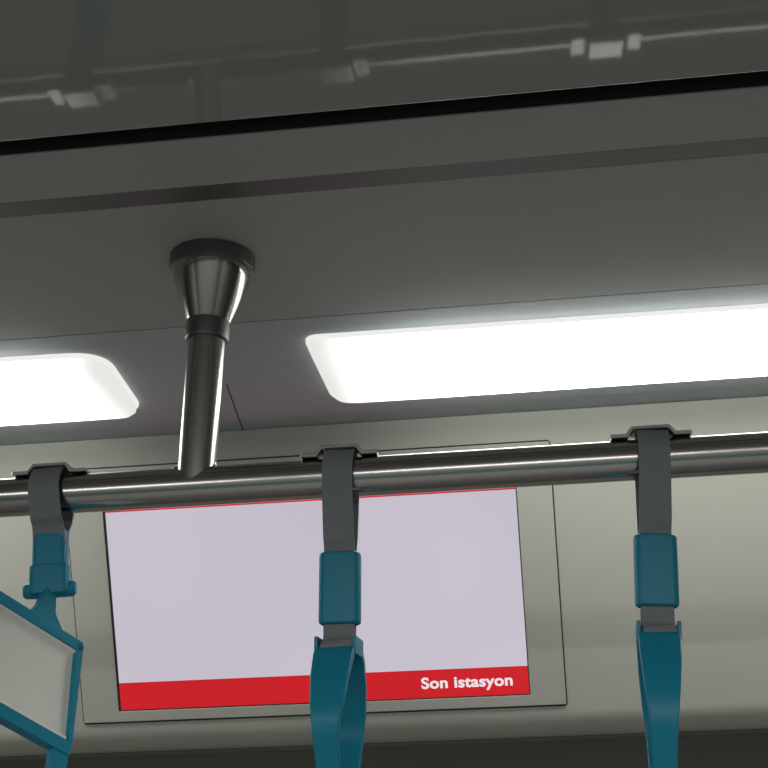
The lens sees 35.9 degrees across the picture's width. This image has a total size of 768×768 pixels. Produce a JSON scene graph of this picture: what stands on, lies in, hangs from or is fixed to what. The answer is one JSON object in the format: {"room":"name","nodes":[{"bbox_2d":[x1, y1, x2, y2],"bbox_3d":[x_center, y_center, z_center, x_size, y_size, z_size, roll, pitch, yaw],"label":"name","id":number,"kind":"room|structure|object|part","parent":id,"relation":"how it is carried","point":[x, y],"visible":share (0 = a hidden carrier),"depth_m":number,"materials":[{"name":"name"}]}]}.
{"room":"train carriage","nodes":[
{"label":"train carriage","id":0,"kind":"room"},
{"bbox_2d":[0,152,767,434],"bbox_3d":[0.142,-0.093,1.427,5.200,0.031,0.591,-4,-21,6],"label":"ceiling","id":1,"kind":"structure","parent":0,"point":[693,223],"depth_m":1.32,"materials":[{"name":"grey paint"}]},
{"bbox_2d":[0,353,138,425],"bbox_3d":[-1.071,0.046,1.647,1.455,0.028,0.239,-4,-21,6],"label":"recessed light","id":2,"kind":"object","parent":1,"relation":"in","point":[67,387],"visible":1,"depth_m":1.57,"materials":[{"name":"white plastic"}]},
{"bbox_2d":[226,385,243,430],"bbox_3d":[-0.212,0.036,1.698,0.002,0.007,0.181,-2,-21,0],"label":"trim","id":3,"kind":"structure","parent":1,"relation":"attached to","point":[226,385],"depth_m":1.69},
{"bbox_2d":[0,239,767,517],"bbox_3d":[0.124,-0.029,1.214,5.160,0.279,0.092,-4,-21,6],"label":"grab rail","id":4,"kind":"object","parent":1,"relation":"attached to","point":[212,277],"visible":1,"depth_m":1.19,"materials":[{"name":"silver metal"}]},
{"bbox_2d":[0,462,90,767],"bbox_3d":[-0.341,0.238,1.143,0.078,0.346,0.109,-4,-21,6],"label":"strap","id":5,"kind":"object","parent":4,"relation":"hanging from","point":[41,662],"visible":0.97,"depth_m":1.15,"materials":[{"name":"plastic"}]},
{"bbox_3d":[-0.337,0.298,1.119,0.031,0.217,0.117,-20,-28,40],"label":"handle","id":6,"kind":"part","parent":5,"relation":"part of","materials":[{"name":"teal plastic"}]},
{"bbox_2d":[300,444,379,767],"bbox_3d":[-0.039,0.241,1.132,0.078,0.376,0.121,-4,-21,6],"label":"strap","id":7,"kind":"object","parent":4,"relation":"hanging from","point":[338,684],"visible":0.96,"depth_m":1.14,"materials":[{"name":"plastic"}]},
{"bbox_3d":[-0.040,0.330,1.098,0.042,0.187,0.121,-4,-21,6],"label":"handle","id":8,"kind":"part","parent":7,"relation":"part of","materials":[{"name":"teal plastic"}]},
{"bbox_2d":[609,424,691,767],"bbox_3d":[0.266,0.223,1.099,0.078,0.382,0.121,-4,-21,6],"label":"strap","id":9,"kind":"object","parent":4,"relation":"hanging from","point":[655,555],"visible":0.94,"depth_m":1.10,"materials":[{"name":"plastic"}]},
{"bbox_3d":[0.255,0.312,1.067,0.044,0.194,0.121,-4,-21,6],"label":"handle","id":10,"kind":"part","parent":9,"relation":"part of","materials":[{"name":"teal plastic"}]},
{"bbox_2d":[0,137,767,217],"bbox_3d":[0.104,-0.208,1.135,5.200,0.005,0.038,-4,-21,6],"label":"trim","id":11,"kind":"structure","parent":1,"relation":"attached to","point":[758,144],"depth_m":1.15,"materials":[{"name":"grey metal"}]},
{"bbox_2d":[306,303,767,402],"bbox_3d":[0.547,-0.056,1.499,1.280,0.028,0.200,-4,-21,6],"label":"recessed light","id":12,"kind":"object","parent":1,"relation":"in","point":[725,342],"visible":1,"depth_m":1.50,"materials":[{"name":"white plastic"}]},
{"bbox_2d":[0,0,767,140],"bbox_3d":[-0.108,-0.830,-0.494,5.200,0.012,3.272,-4,-21,6],"label":"ceiling","id":13,"kind":"structure","parent":0,"point":[68,67],"depth_m":0.96,"materials":[{"name":"grey plastic"}]},
{"bbox_2d":[0,71,767,154],"bbox_3d":[0.089,-0.273,1.038,5.200,0.059,0.032,-4,-21,6],"label":"ceiling gap","id":14,"kind":"structure","parent":13,"relation":"attached to","point":[759,78],"depth_m":1.05,"materials":[{"name":"black"}]},
{"bbox_2d":[0,85,767,202],"bbox_3d":[0.097,-0.230,1.082,5.200,0.012,0.080,-4,-21,6],"label":"ceiling panel","id":15,"kind":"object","parent":13,"relation":"attached to","point":[736,113],"depth_m":1.09,"materials":[{"name":"grey paint"}]},
{"bbox_2d":[0,396,767,756],"bbox_3d":[0.203,0.288,1.765,5.200,0.440,0.232,-4,-21,6],"label":"wall","id":16,"kind":"structure","parent":0,"point":[720,523],"depth_m":1.74,"materials":[{"name":"beige plastic"}]},
{"bbox_2d":[69,440,567,724],"bbox_3d":[-0.110,0.302,1.776,0.737,0.362,0.159,-4,-21,6],"label":"display","id":17,"kind":"object","parent":16,"relation":"attached to","point":[210,612],"visible":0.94,"depth_m":1.78,"materials":[{"name":"white plastic"}]},
{"bbox_2d":[0,385,767,445],"bbox_3d":[0.181,0.036,1.726,5.200,0.006,0.064,-4,-21,6],"label":"trim","id":18,"kind":"structure","parent":16,"relation":"attached to","point":[759,390],"depth_m":1.73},
{"bbox_2d":[0,733,767,767],"bbox_3d":[0.292,1.475,1.852,5.200,1.759,0.030,-4,-21,6],"label":"window","id":19,"kind":"structure","parent":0,"point":[741,750],"depth_m":2.15,"materials":[{"name":"black glass"}]},
{"bbox_2d":[0,729,767,760],"bbox_3d":[0.245,0.592,1.972,5.200,0.021,0.384,-4,-21,6],"label":"trim","id":20,"kind":"structure","parent":0,"point":[748,731],"depth_m":2.02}
]}

